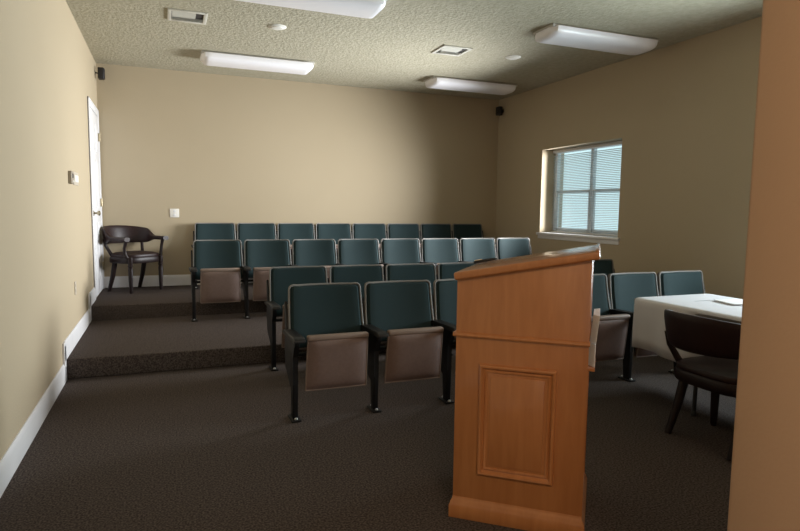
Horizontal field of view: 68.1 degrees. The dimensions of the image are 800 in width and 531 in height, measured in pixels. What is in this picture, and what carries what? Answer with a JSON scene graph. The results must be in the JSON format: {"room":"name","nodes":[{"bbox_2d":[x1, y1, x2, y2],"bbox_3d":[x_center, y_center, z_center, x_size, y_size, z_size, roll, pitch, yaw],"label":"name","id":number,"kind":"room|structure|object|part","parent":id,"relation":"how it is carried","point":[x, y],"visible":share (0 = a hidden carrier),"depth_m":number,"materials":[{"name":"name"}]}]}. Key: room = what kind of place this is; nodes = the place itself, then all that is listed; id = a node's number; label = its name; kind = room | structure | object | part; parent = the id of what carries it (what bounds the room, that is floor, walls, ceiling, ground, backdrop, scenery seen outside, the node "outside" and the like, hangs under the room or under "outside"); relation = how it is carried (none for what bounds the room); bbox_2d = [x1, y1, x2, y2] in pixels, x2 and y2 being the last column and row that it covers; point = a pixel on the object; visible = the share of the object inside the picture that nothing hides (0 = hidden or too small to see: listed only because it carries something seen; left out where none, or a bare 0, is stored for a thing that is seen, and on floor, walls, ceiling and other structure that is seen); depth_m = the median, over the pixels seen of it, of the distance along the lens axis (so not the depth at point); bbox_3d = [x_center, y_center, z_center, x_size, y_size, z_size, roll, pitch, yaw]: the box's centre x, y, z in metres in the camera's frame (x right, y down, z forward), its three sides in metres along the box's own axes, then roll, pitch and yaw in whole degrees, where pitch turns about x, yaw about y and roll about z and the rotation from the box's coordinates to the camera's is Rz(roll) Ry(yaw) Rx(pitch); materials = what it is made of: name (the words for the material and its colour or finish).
{"room":"lecture room","nodes":[
{"label":"lecture room","id":0,"kind":"room"},
{"bbox_2d":[0,0,102,459],"bbox_3d":[-1.814,-0.437,2.207,0.200,3.155,11.898,-1,6,-22],"label":"wall","id":1,"kind":"structure","parent":0,"point":[48,67],"depth_m":3.88,"materials":[{"name":"beige paint"}]},
{"bbox_2d":[0,287,95,497],"bbox_3d":[-1.531,0.952,1.869,0.016,0.459,10.410,-1,6,-22],"label":"baseboard","id":2,"kind":"structure","parent":1,"relation":"attached to","point":[10,461],"depth_m":3.70,"materials":[{"name":"white paint"}]},
{"bbox_2d":[68,171,73,183],"bbox_3d":[-2.847,-0.763,5.126,0.036,0.110,0.130,-1,6,-22],"label":"thermostat","id":3,"kind":"object","parent":1,"relation":"attached to","point":[70,173],"visible":1,"depth_m":5.07,"materials":[{"name":"brown plastic"}]},
{"bbox_2d":[73,172,78,185],"bbox_3d":[-2.975,-0.794,5.418,0.013,0.114,0.345,-1,6,-22],"label":"light switch","id":4,"kind":"object","parent":1,"relation":"attached to","point":[76,180],"visible":0.98,"depth_m":5.45,"materials":[{"name":"beige plastic"}]},
{"bbox_2d":[87,96,104,296],"bbox_3d":[-3.591,-0.780,7.071,0.080,2.251,1.050,-1,6,-22],"label":"door","id":5,"kind":"structure","parent":1,"relation":"in","point":[93,113],"depth_m":6.94,"materials":[{"name":"white paint"}]},
{"bbox_2d":[95,67,104,79],"bbox_3d":[-3.708,-2.371,7.304,0.112,0.136,0.102,-1,6,-22],"label":"wall speaker","id":6,"kind":"object","parent":1,"relation":"attached to","point":[101,71],"visible":1,"depth_m":7.27,"materials":[{"name":"black plastic"}]},
{"bbox_2d":[96,63,498,276],"bbox_3d":[-1.164,-1.043,8.725,5.821,3.155,0.200,-1,6,-22],"label":"wall","id":7,"kind":"structure","parent":0,"point":[211,148],"depth_m":8.34,"materials":[{"name":"beige paint"}]},
{"bbox_2d":[170,209,178,216],"bbox_3d":[-3.015,-0.701,7.910,0.115,0.115,0.010,-1,6,-22],"label":"light switch","id":8,"kind":"object","parent":7,"relation":"attached to","point":[173,212],"visible":1,"depth_m":7.91,"materials":[{"name":"white plastic"}]},
{"bbox_2d":[104,274,252,287],"bbox_3d":[-1.139,0.152,8.737,5.821,0.145,0.016,-1,6,-22],"label":"baseboard","id":9,"kind":"structure","parent":7,"relation":"attached to","point":[150,280],"depth_m":7.88,"materials":[{"name":"white paint"}]},
{"bbox_2d":[0,347,735,530],"bbox_3d":[0.965,1.139,3.467,6.221,0.150,11.898,-1,6,-22],"label":"floor","id":10,"kind":"structure","parent":0,"point":[211,448],"depth_m":3.29,"materials":[{"name":"brown carpet"}]},
{"bbox_2d":[67,312,455,378],"bbox_3d":[-0.544,0.607,7.257,5.821,0.160,3.276,-1,6,-22],"label":"platform","id":11,"kind":"object","parent":10,"relation":"on","point":[156,344],"visible":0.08,"depth_m":5.26,"materials":[{"name":"brown carpet"}]},
{"bbox_2d":[91,283,266,320],"bbox_3d":[-0.860,0.381,8.043,5.821,0.174,1.548,-1,6,-22],"label":"platform","id":12,"kind":"object","parent":11,"relation":"on","point":[149,301],"visible":0.33,"depth_m":6.71,"materials":[{"name":"brown carpet"}]},
{"bbox_2d":[102,225,168,293],"bbox_3d":[-3.396,-0.091,7.478,0.595,0.822,0.696,3,6,26],"label":"armchair","id":13,"kind":"object","parent":12,"relation":"on","point":[125,234],"visible":1,"depth_m":7.43,"materials":[{"name":"brown wood"}]},
{"bbox_3d":[-3.578,-0.198,7.283,0.155,0.262,0.052,0,5,-4],"label":"post","id":14,"kind":"part","parent":13,"relation":"part of","materials":[{"name":"brown wood"}]},
{"bbox_3d":[-3.562,0.107,7.331,0.173,0.451,0.059,3,6,26],"label":"leg","id":15,"kind":"part","parent":13,"relation":"part of","materials":[{"name":"brown wood"}]},
{"bbox_3d":[-3.296,-0.185,7.126,0.074,0.264,0.079,3,6,26],"label":"arm post","id":16,"kind":"part","parent":13,"relation":"part of","materials":[{"name":"brown wood"}]},
{"bbox_3d":[-3.268,0.124,7.179,0.063,0.439,0.063,3,6,26],"label":"leg","id":17,"kind":"part","parent":13,"relation":"part of","materials":[{"name":"brown wood"}]},
{"bbox_3d":[-3.338,-0.083,7.450,0.449,0.073,0.541,3,6,26],"label":"seat frame","id":18,"kind":"part","parent":13,"relation":"part of","materials":[{"name":"brown wood"}]},
{"bbox_3d":[-3.335,-0.145,7.443,0.434,0.071,0.526,3,6,26],"label":"seat","id":19,"kind":"part","parent":13,"relation":"part of","materials":[{"name":"leather"}]},
{"bbox_3d":[-3.393,-0.387,7.450,0.595,0.226,0.696,3,6,26],"label":"rail","id":20,"kind":"part","parent":13,"relation":"part of","materials":[{"name":"leather"}]},
{"bbox_3d":[-3.359,-0.236,7.723,0.052,0.262,0.155,-3,6,-33],"label":"post","id":21,"kind":"part","parent":13,"relation":"part of","materials":[{"name":"brown wood"}]},
{"bbox_3d":[-3.366,0.073,7.724,0.173,0.451,0.059,3,6,26],"label":"leg","id":22,"kind":"part","parent":13,"relation":"part of","materials":[{"name":"brown wood"}]},
{"bbox_3d":[-3.066,0.089,7.583,0.063,0.439,0.063,3,6,26],"label":"leg","id":23,"kind":"part","parent":13,"relation":"part of","materials":[{"name":"brown wood"}]},
{"bbox_3d":[-3.063,-0.226,7.593,0.074,0.264,0.079,3,6,26],"label":"arm post","id":24,"kind":"part","parent":13,"relation":"part of","materials":[{"name":"brown wood"}]},
{"bbox_2d":[191,222,235,288],"bbox_3d":[-2.457,-0.139,7.867,0.585,0.853,0.519,-1,6,-22],"label":"seat","id":25,"kind":"object","parent":12,"relation":"on","point":[203,231],"visible":0.45,"depth_m":8.01,"materials":[{"name":"teal fabric"}]},
{"bbox_3d":[-2.499,-0.357,8.010,0.524,0.416,0.139,-1,6,-22],"label":"backrest","id":26,"kind":"part","parent":25,"relation":"part of","materials":[{"name":"teal fabric"}]},
{"bbox_2d":[235,223,275,286],"bbox_3d":[-1.946,-0.151,8.069,0.585,0.853,0.519,-1,6,-22],"label":"seat","id":27,"kind":"object","parent":12,"relation":"on","point":[251,231],"visible":0.36,"depth_m":8.21,"materials":[{"name":"teal fabric"}]},
{"bbox_3d":[-1.988,-0.370,8.212,0.524,0.416,0.139,-1,6,-22],"label":"backrest","id":28,"kind":"part","parent":27,"relation":"part of","materials":[{"name":"teal fabric"}]},
{"bbox_2d":[276,223,314,248],"bbox_3d":[-1.434,-0.164,8.271,0.585,0.853,0.519,-1,6,-22],"label":"seat","id":29,"kind":"object","parent":12,"relation":"on","point":[290,231],"visible":0.39,"depth_m":8.41,"materials":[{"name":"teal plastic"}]},
{"bbox_2d":[314,223,351,250],"bbox_3d":[-0.923,-0.176,8.472,0.585,0.853,0.519,-1,6,-22],"label":"seat","id":30,"kind":"object","parent":12,"relation":"on","point":[336,231],"visible":0.39,"depth_m":8.62,"materials":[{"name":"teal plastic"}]},
{"bbox_3d":[-0.965,-0.395,8.616,0.524,0.416,0.139,-1,6,-22],"label":"backrest","id":31,"kind":"part","parent":30,"relation":"part of","materials":[{"name":"teal fabric"}]},
{"bbox_2d":[351,223,386,249],"bbox_3d":[-0.411,-0.189,8.674,0.585,0.853,0.519,-1,6,-22],"label":"seat","id":32,"kind":"object","parent":12,"relation":"on","point":[359,230],"visible":0.36,"depth_m":8.82,"materials":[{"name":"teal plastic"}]},
{"bbox_3d":[-0.453,-0.407,8.817,0.524,0.416,0.139,-1,6,-22],"label":"backrest","id":33,"kind":"part","parent":32,"relation":"part of","materials":[{"name":"teal fabric"}]},
{"bbox_2d":[386,223,420,246],"bbox_3d":[0.100,-0.201,8.876,0.585,0.853,0.519,-1,6,-22],"label":"seat","id":34,"kind":"object","parent":12,"relation":"on","point":[394,230],"visible":0.41,"depth_m":9.02,"materials":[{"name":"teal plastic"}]},
{"bbox_3d":[0.058,-0.420,9.019,0.524,0.416,0.139,-1,6,-22],"label":"backrest","id":35,"kind":"part","parent":34,"relation":"part of","materials":[{"name":"teal fabric"}]},
{"bbox_2d":[420,223,451,240],"bbox_3d":[0.612,-0.214,9.078,0.585,0.853,0.519,-1,6,-22],"label":"seat","id":36,"kind":"object","parent":12,"relation":"on","point":[428,230],"visible":0.41,"depth_m":9.22,"materials":[{"name":"teal fabric"}]},
{"bbox_2d":[452,223,495,245],"bbox_3d":[1.140,-0.227,9.287,0.622,0.853,0.519,-1,6,-22],"label":"seat","id":37,"kind":"object","parent":12,"relation":"on","point":[459,231],"visible":0.41,"depth_m":9.42,"materials":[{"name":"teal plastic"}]},
{"bbox_3d":[1.081,-0.445,9.423,0.524,0.416,0.139,-1,6,-22],"label":"backrest","id":38,"kind":"part","parent":37,"relation":"part of","materials":[{"name":"teal fabric"}]},
{"bbox_2d":[189,239,243,321],"bbox_3d":[-1.994,0.153,6.476,0.585,0.853,0.519,-1,6,-22],"label":"seat","id":39,"kind":"object","parent":11,"relation":"on","point":[217,264],"visible":1,"depth_m":6.43,"materials":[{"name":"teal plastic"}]},
{"bbox_3d":[-2.215,0.038,6.329,0.072,0.042,0.432,-1,6,-22],"label":"armrest","id":40,"kind":"part","parent":39,"relation":"part of","materials":[{"name":"black plastic"}]},
{"bbox_3d":[-2.036,-0.065,6.619,0.524,0.416,0.139,-1,6,-22],"label":"backrest","id":41,"kind":"part","parent":39,"relation":"part of","materials":[{"name":"teal fabric"}]},
{"bbox_3d":[-1.931,0.223,6.371,0.412,0.355,0.095,-1,6,-22],"label":"seat","id":42,"kind":"part","parent":39,"relation":"part of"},
{"bbox_2d":[241,239,291,318],"bbox_3d":[-1.482,0.140,6.678,0.585,0.853,0.519,-1,6,-22],"label":"seat","id":43,"kind":"object","parent":11,"relation":"on","point":[259,255],"visible":0.76,"depth_m":6.74,"materials":[{"name":"teal fabric"}]},
{"bbox_3d":[-1.703,0.026,6.531,0.072,0.042,0.432,-1,6,-22],"label":"armrest","id":44,"kind":"part","parent":43,"relation":"part of","materials":[{"name":"black plastic"}]},
{"bbox_3d":[-1.420,0.210,6.573,0.412,0.355,0.095,-1,6,-22],"label":"seat","id":45,"kind":"part","parent":43,"relation":"part of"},
{"bbox_3d":[-1.525,-0.078,6.821,0.524,0.416,0.139,-1,6,-22],"label":"backrest","id":46,"kind":"part","parent":43,"relation":"part of","materials":[{"name":"teal fabric"}]},
{"bbox_2d":[289,239,336,282],"bbox_3d":[-0.971,0.128,6.879,0.585,0.853,0.519,-1,6,-22],"label":"seat","id":47,"kind":"object","parent":11,"relation":"on","point":[304,252],"visible":0.46,"depth_m":7.01,"materials":[{"name":"teal fabric"}]},
{"bbox_3d":[-1.013,-0.090,7.023,0.524,0.416,0.139,-1,6,-22],"label":"backrest","id":48,"kind":"part","parent":47,"relation":"part of","materials":[{"name":"teal fabric"}]},
{"bbox_3d":[-0.908,0.198,6.774,0.412,0.355,0.095,-1,6,-22],"label":"seat","id":49,"kind":"part","parent":47,"relation":"part of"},
{"bbox_2d":[335,239,383,269],"bbox_3d":[-0.460,0.115,7.081,0.585,0.853,0.519,-1,6,-22],"label":"seat","id":50,"kind":"object","parent":11,"relation":"on","point":[350,251],"visible":0.44,"depth_m":7.22,"materials":[{"name":"teal fabric"}]},
{"bbox_3d":[-0.502,-0.103,7.224,0.524,0.416,0.139,-1,6,-22],"label":"backrest","id":51,"kind":"part","parent":50,"relation":"part of","materials":[{"name":"teal fabric"}]},
{"bbox_2d":[379,238,420,280],"bbox_3d":[0.052,0.103,7.283,0.585,0.853,0.519,-1,6,-22],"label":"seat","id":52,"kind":"object","parent":11,"relation":"on","point":[401,250],"visible":0.51,"depth_m":7.42,"materials":[{"name":"teal fabric"}]},
{"bbox_3d":[0.010,-0.116,7.426,0.524,0.416,0.139,-1,6,-22],"label":"backrest","id":53,"kind":"part","parent":52,"relation":"part of","materials":[{"name":"teal fabric"}]},
{"bbox_2d":[420,238,459,274],"bbox_3d":[0.564,0.090,7.485,0.585,0.853,0.519,-1,6,-22],"label":"seat","id":54,"kind":"object","parent":11,"relation":"on","point":[436,251],"visible":0.39,"depth_m":7.62,"materials":[{"name":"teal fabric"}]},
{"bbox_2d":[458,238,496,261],"bbox_3d":[1.075,0.078,7.687,0.585,0.853,0.519,-1,6,-22],"label":"seat","id":55,"kind":"object","parent":11,"relation":"on","point":[470,249],"visible":0.48,"depth_m":7.82,"materials":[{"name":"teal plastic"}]},
{"bbox_2d":[495,238,531,259],"bbox_3d":[1.603,0.065,7.895,0.622,0.853,0.519,-1,6,-22],"label":"seat","id":56,"kind":"object","parent":11,"relation":"on","point":[505,247],"visible":0.41,"depth_m":8.02,"materials":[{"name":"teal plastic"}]},
{"bbox_2d":[264,266,327,370],"bbox_3d":[-0.868,0.449,5.194,0.585,0.853,0.519,-1,6,-22],"label":"seat","id":57,"kind":"object","parent":10,"relation":"on","point":[280,278],"visible":0.48,"depth_m":5.25,"materials":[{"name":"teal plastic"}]},
{"bbox_3d":[-1.089,0.335,5.048,0.072,0.042,0.432,-1,6,-22],"label":"armrest","id":58,"kind":"part","parent":57,"relation":"part of","materials":[{"name":"black plastic"}]},
{"bbox_3d":[-0.806,0.519,5.089,0.412,0.355,0.095,-1,6,-22],"label":"seat","id":59,"kind":"part","parent":57,"relation":"part of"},
{"bbox_3d":[-0.911,0.231,5.337,0.524,0.416,0.139,-1,6,-22],"label":"backrest","id":60,"kind":"part","parent":57,"relation":"part of","materials":[{"name":"teal fabric"}]},
{"bbox_2d":[282,282,368,422],"bbox_3d":[-0.476,0.567,3.999,0.585,0.853,0.519,-1,6,-22],"label":"seat","id":61,"kind":"object","parent":10,"relation":"on","point":[325,320],"visible":0.99,"depth_m":3.96,"materials":[{"name":"teal fabric"}]},
{"bbox_3d":[-0.697,0.452,3.852,0.072,0.042,0.432,-1,6,-22],"label":"armrest","id":62,"kind":"part","parent":61,"relation":"part of","materials":[{"name":"black plastic"}]},
{"bbox_3d":[-0.518,0.348,4.142,0.524,0.416,0.139,-1,6,-22],"label":"backrest","id":63,"kind":"part","parent":61,"relation":"part of","materials":[{"name":"teal fabric"}]},
{"bbox_3d":[-0.413,0.637,3.894,0.412,0.355,0.095,-1,6,-22],"label":"seat","id":64,"kind":"part","parent":61,"relation":"part of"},
{"bbox_2d":[327,264,383,297],"bbox_3d":[-0.357,0.437,5.396,0.585,0.853,0.519,-1,6,-22],"label":"seat","id":65,"kind":"object","parent":10,"relation":"on","point":[362,274],"visible":0.3,"depth_m":5.54,"materials":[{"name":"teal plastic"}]},
{"bbox_2d":[360,280,443,412],"bbox_3d":[0.036,0.554,4.200,0.585,0.853,0.519,-1,6,-22],"label":"seat","id":66,"kind":"object","parent":10,"relation":"on","point":[398,314],"visible":0.97,"depth_m":4.14,"materials":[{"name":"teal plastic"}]},
{"bbox_3d":[-0.185,0.440,4.054,0.072,0.042,0.432,-1,6,-22],"label":"armrest","id":67,"kind":"part","parent":66,"relation":"part of","materials":[{"name":"black plastic"}]},
{"bbox_3d":[-0.006,0.336,4.344,0.524,0.416,0.139,-1,6,-22],"label":"backrest","id":68,"kind":"part","parent":66,"relation":"part of","materials":[{"name":"teal fabric"}]},
{"bbox_3d":[0.099,0.624,4.096,0.412,0.355,0.095,-1,6,-22],"label":"seat","id":69,"kind":"part","parent":66,"relation":"part of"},
{"bbox_2d":[384,263,435,294],"bbox_3d":[0.154,0.424,5.598,0.585,0.853,0.519,-1,6,-22],"label":"seat","id":70,"kind":"object","parent":10,"relation":"on","point":[412,271],"visible":0.33,"depth_m":5.75,"materials":[{"name":"teal fabric"}]},
{"bbox_2d":[431,279,456,403],"bbox_3d":[0.547,0.542,4.402,0.585,0.853,0.519,-1,6,-22],"label":"seat","id":71,"kind":"object","parent":10,"relation":"on","point":[444,297],"visible":0.28,"depth_m":4.43,"materials":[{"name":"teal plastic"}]},
{"bbox_3d":[0.326,0.427,4.256,0.072,0.042,0.432,-1,6,-22],"label":"armrest","id":72,"kind":"part","parent":71,"relation":"part of","materials":[{"name":"black plastic"}]},
{"bbox_3d":[0.505,0.323,4.545,0.524,0.416,0.139,-1,6,-22],"label":"backrest","id":73,"kind":"part","parent":71,"relation":"part of","materials":[{"name":"teal fabric"}]},
{"bbox_2d":[436,262,476,355],"bbox_3d":[0.666,0.411,5.800,0.585,0.853,0.519,-1,6,-22],"label":"seat","id":74,"kind":"object","parent":10,"relation":"on","point":[444,270],"visible":0.23,"depth_m":5.89,"materials":[{"name":"teal fabric"}]},
{"bbox_3d":[0.624,0.193,5.943,0.524,0.416,0.139,-1,6,-22],"label":"backrest","id":75,"kind":"part","parent":74,"relation":"part of","materials":[{"name":"teal fabric"}]},
{"bbox_2d":[448,244,600,530],"bbox_3d":[0.594,0.512,2.758,0.598,1.222,0.552,3,6,19],"label":"lectern","id":76,"kind":"object","parent":10,"relation":"on","point":[522,332],"visible":0.98,"depth_m":2.52,"materials":[{"name":"brown wood"}]},
{"bbox_2d":[474,258,497,262],"bbox_3d":[0.433,-0.024,2.994,0.121,0.030,0.014,1,5,-2],"label":"pen","id":77,"kind":"object","parent":76,"relation":"on","point":[489,259],"visible":1,"depth_m":2.99,"materials":[{"name":"black plastic"}]},
{"bbox_3d":[0.497,0.680,2.542,0.228,0.399,0.008,3,6,19],"label":"raised panel","id":78,"kind":"part","parent":76,"relation":"part of","materials":[{"name":"brown wood"}]},
{"bbox_3d":[0.495,0.681,2.535,0.328,0.499,0.017,3,6,19],"label":"panel moulding","id":79,"kind":"part","parent":76,"relation":"part of","materials":[{"name":"brown wood"}]},
{"bbox_3d":[0.581,0.291,2.726,0.572,0.020,0.494,3,6,19],"label":"waist moulding","id":80,"kind":"part","parent":76,"relation":"part of","materials":[{"name":"brown wood"}]},
{"bbox_3d":[0.655,0.478,2.959,0.556,1.113,0.019,3,6,19],"label":"panel","id":81,"kind":"part","parent":76,"relation":"part of","materials":[{"name":"brown wood"}]},
{"bbox_2d":[588,341,595,366],"bbox_3d":[0.826,0.363,2.540,0.025,0.094,0.220,3,6,19],"label":"sheaf","id":82,"kind":"object","parent":76,"relation":"on","point":[592,345],"visible":0.75,"depth_m":2.45,"materials":[{"name":"white paper"}]},
{"bbox_2d":[590,308,599,343],"bbox_3d":[0.834,0.256,2.527,0.035,0.117,0.220,3,6,19],"label":"sheaf","id":83,"kind":"object","parent":82,"relation":"on","point":[596,315],"visible":1,"depth_m":2.45,"materials":[{"name":"white paper"}]},
{"bbox_2d":[588,347,595,371],"bbox_3d":[0.605,0.399,2.729,0.563,0.018,0.431,3,6,19],"label":"shelf","id":84,"kind":"object","parent":76,"relation":"attached to","point":[590,368],"depth_m":2.44,"materials":[{"name":"brown wood"}]},
{"bbox_2d":[593,259,614,283],"bbox_3d":[2.217,0.373,6.412,0.622,0.853,0.519,-1,6,-22],"label":"seat","id":85,"kind":"object","parent":10,"relation":"on","point":[601,266],"visible":0.07,"depth_m":6.59,"materials":[{"name":"teal fabric"}]},
{"bbox_2d":[591,274,629,361],"bbox_3d":[1.570,0.517,4.806,0.585,0.853,0.519,-1,6,-22],"label":"seat","id":86,"kind":"object","parent":10,"relation":"on","point":[612,329],"visible":0.41,"depth_m":4.71,"materials":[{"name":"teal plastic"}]},
{"bbox_3d":[1.528,0.298,4.949,0.524,0.416,0.139,-1,6,-22],"label":"backrest","id":87,"kind":"part","parent":86,"relation":"part of","materials":[{"name":"teal fabric"}]},
{"bbox_3d":[1.633,0.587,4.701,0.412,0.355,0.095,-1,6,-22],"label":"seat","id":88,"kind":"part","parent":86,"relation":"part of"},
{"bbox_2d":[608,272,658,381],"bbox_3d":[2.082,0.504,5.008,0.585,0.853,0.519,-1,6,-22],"label":"seat","id":89,"kind":"object","parent":10,"relation":"on","point":[623,288],"visible":0.44,"depth_m":5.07,"materials":[{"name":"teal fabric"}]},
{"bbox_3d":[1.861,0.390,4.861,0.072,0.042,0.432,-1,6,-22],"label":"armrest","id":90,"kind":"part","parent":89,"relation":"part of","materials":[{"name":"black plastic"}]},
{"bbox_3d":[2.040,0.286,5.151,0.524,0.416,0.139,-1,6,-22],"label":"backrest","id":91,"kind":"part","parent":89,"relation":"part of","materials":[{"name":"teal fabric"}]},
{"bbox_3d":[2.145,0.574,4.903,0.412,0.355,0.095,-1,6,-22],"label":"seat","id":92,"kind":"part","parent":89,"relation":"part of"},
{"bbox_2d":[657,270,705,373],"bbox_3d":[2.610,0.491,5.216,0.622,0.853,0.519,-1,6,-22],"label":"seat","id":93,"kind":"object","parent":10,"relation":"on","point":[669,283],"visible":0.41,"depth_m":5.35,"materials":[{"name":"teal fabric"}]},
{"bbox_3d":[2.551,0.273,5.353,0.524,0.416,0.139,-1,6,-22],"label":"backrest","id":94,"kind":"part","parent":93,"relation":"part of","materials":[{"name":"teal fabric"}]},
{"bbox_2d":[634,298,740,416],"bbox_3d":[2.431,0.685,3.767,0.745,0.735,1.820,-1,6,-22],"label":"folding table","id":95,"kind":"object","parent":10,"relation":"on","point":[695,389],"visible":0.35,"depth_m":4.00,"materials":[{"name":"grey laminate"}]},
{"bbox_2d":[632,294,741,361],"bbox_3d":[2.433,0.509,3.750,0.793,0.395,1.868,-1,6,-22],"label":"tablecloth","id":96,"kind":"object","parent":95,"relation":"on","point":[648,333],"visible":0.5,"depth_m":4.23,"materials":[{"name":"white fabric"}]},
{"bbox_2d":[713,299,742,304],"bbox_3d":[2.431,0.260,4.211,0.284,0.008,0.222,0,5,-7],"label":"paper stack","id":97,"kind":"object","parent":96,"relation":"on","point":[727,301],"visible":0.57,"depth_m":4.21,"materials":[{"name":"white paper"}]},
{"bbox_3d":[2.007,0.673,3.997,0.041,0.705,0.036,-1,6,-22],"label":"leg","id":98,"kind":"part","parent":95,"relation":"part of","materials":[{"name":"grey metal"}]},
{"bbox_2d":[664,309,740,461],"bbox_3d":[1.893,0.673,3.520,0.583,0.806,0.682,-1,6,-22],"label":"armchair","id":99,"kind":"object","parent":10,"relation":"on","point":[716,372],"visible":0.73,"depth_m":3.40,"materials":[{"name":"brown wood"}]},
{"bbox_3d":[1.730,0.533,3.702,0.152,0.257,0.051,2,5,8],"label":"post","id":100,"kind":"part","parent":99,"relation":"part of","materials":[{"name":"brown wood"}]},
{"bbox_3d":[1.745,0.836,3.710,0.169,0.442,0.058,-1,6,-22],"label":"leg","id":101,"kind":"part","parent":99,"relation":"part of","materials":[{"name":"brown wood"}]},
{"bbox_3d":[1.896,0.383,3.492,0.583,0.222,0.682,-1,6,-22],"label":"rail","id":102,"kind":"part","parent":99,"relation":"part of","materials":[{"name":"leather"}]},
{"bbox_3d":[1.952,0.676,3.543,0.440,0.072,0.530,-1,6,-22],"label":"seat frame","id":103,"kind":"part","parent":99,"relation":"part of","materials":[{"name":"brown wood"}]},
{"bbox_3d":[1.955,0.615,3.538,0.425,0.070,0.516,-1,6,-22],"label":"seat","id":104,"kind":"part","parent":99,"relation":"part of","materials":[{"name":"leather"}]},
{"bbox_3d":[2.045,0.827,3.835,0.062,0.430,0.062,-1,6,-22],"label":"leg","id":105,"kind":"part","parent":99,"relation":"part of","materials":[{"name":"brown wood"}]},
{"bbox_3d":[1.903,0.876,3.311,0.169,0.442,0.058,-1,6,-22],"label":"leg","id":106,"kind":"part","parent":99,"relation":"part of","materials":[{"name":"brown wood"}]},
{"bbox_2d":[66,0,762,99],"bbox_3d":[1.090,-2.153,3.190,6.401,0.150,11.898,-1,6,-22],"label":"ceiling","id":107,"kind":"structure","parent":0,"point":[392,49],"depth_m":6.07,"materials":[{"name":"white paint"}]},
{"bbox_2d":[167,8,207,24],"bbox_3d":[-1.993,-2.328,5.547,0.350,0.021,0.350,-1,6,-22],"label":"ceiling vent","id":108,"kind":"object","parent":107,"relation":"in","point":[178,15],"visible":1,"depth_m":5.51,"materials":[{"name":"white metal"}]},
{"bbox_2d":[200,50,313,74],"bbox_3d":[-1.715,-2.432,7.138,1.310,0.107,0.400,-1,6,-22],"label":"ceiling light","id":109,"kind":"object","parent":107,"relation":"attached to","point":[209,58],"visible":1,"depth_m":7.01,"materials":[{"name":"white plastic"}]},
{"bbox_2d":[268,24,286,29],"bbox_3d":[-1.210,-2.345,5.835,0.180,0.022,0.180,-1,6,-22],"label":"smoke detector","id":110,"kind":"object","parent":107,"relation":"attached to","point":[272,26],"visible":1,"depth_m":5.79,"materials":[{"name":"white plastic"}]},
{"bbox_2d":[236,0,387,18],"bbox_3d":[-0.772,-2.209,4.898,1.310,0.107,0.400,-1,6,-22],"label":"ceiling light","id":111,"kind":"object","parent":107,"relation":"attached to","point":[370,9],"visible":1,"depth_m":4.93,"materials":[{"name":"white plastic"}]},
{"bbox_2d":[431,45,472,56],"bbox_3d":[0.578,-2.396,6.615,0.350,0.021,0.350,-1,6,-22],"label":"ceiling vent","id":112,"kind":"object","parent":107,"relation":"in","point":[450,50],"visible":1,"depth_m":6.58,"materials":[{"name":"grey metal"}]},
{"bbox_2d":[423,76,517,94],"bbox_3d":[0.993,-2.505,8.282,1.310,0.107,0.400,-1,6,-22],"label":"ceiling light","id":113,"kind":"object","parent":107,"relation":"attached to","point":[435,82],"visible":1,"depth_m":8.14,"materials":[{"name":"white plastic"}]},
{"bbox_2d":[505,55,520,59],"bbox_3d":[1.314,-2.411,6.874,0.180,0.022,0.180,-1,6,-22],"label":"smoke detector","id":114,"kind":"object","parent":107,"relation":"attached to","point":[510,57],"visible":1,"depth_m":6.83,"materials":[{"name":"white plastic"}]},
{"bbox_2d":[533,23,658,54],"bbox_3d":[2.001,-2.279,6.014,1.310,0.107,0.400,-1,6,-22],"label":"ceiling light","id":115,"kind":"object","parent":107,"relation":"attached to","point":[554,33],"visible":1,"depth_m":5.88,"materials":[{"name":"white plastic"}]},
{"bbox_2d":[495,16,761,298],"bbox_3d":[3.869,-0.577,4.450,0.380,3.155,11.898,-1,6,-22],"label":"wall","id":116,"kind":"structure","parent":0,"point":[682,114],"depth_m":6.47,"materials":[{"name":"beige paint"}]},
{"bbox_2d":[496,106,503,115],"bbox_3d":[1.594,-2.458,9.422,0.112,0.136,0.102,-1,6,-22],"label":"wall speaker","id":117,"kind":"object","parent":116,"relation":"attached to","point":[499,110],"visible":1,"depth_m":9.38,"materials":[{"name":"black plastic"}]},
{"bbox_2d":[536,141,621,244],"bbox_3d":[2.450,-0.957,7.852,0.325,1.268,1.690,-1,6,-22],"label":"window","id":118,"kind":"structure","parent":116,"relation":"in","point":[603,236],"depth_m":7.89,"materials":[{"name":"white paint"}]},
{"bbox_3d":[2.421,-0.770,8.283,0.040,0.574,0.727,-1,6,-22],"label":"sash","id":119,"kind":"part","parent":118,"relation":"part of","materials":[{"name":"white paint"}]},
{"bbox_3d":[2.414,-0.368,7.897,0.265,0.087,1.690,-1,6,-22],"label":"sill","id":120,"kind":"part","parent":118,"relation":"part of","materials":[{"name":"white paint"}]},
{"bbox_3d":[2.503,-0.426,7.926,0.028,0.016,1.568,-1,6,-22],"label":"rail","id":121,"kind":"part","parent":118,"relation":"part of","materials":[{"name":"white paint"}]},
{"bbox_2d":[553,141,621,153],"bbox_3d":[2.517,-1.565,7.819,0.040,0.041,1.576,-1,6,-22],"label":"blind","id":122,"kind":"object","parent":118,"relation":"attached to","point":[592,147],"depth_m":7.83,"materials":[{"name":"white paint"}]},
{"bbox_3d":[2.709,-0.698,7.558,0.040,0.574,0.727,-1,6,-22],"label":"sash","id":123,"kind":"part","parent":118,"relation":"part of","materials":[{"name":"white paint"}]},
{"bbox_2d":[727,0,799,530],"bbox_3d":[2.633,-0.362,2.009,3.719,3.155,0.250,-1,6,-22],"label":"wall","id":124,"kind":"structure","parent":0,"point":[765,469],"depth_m":1.40,"materials":[{"name":"beige paint"}]}
]}

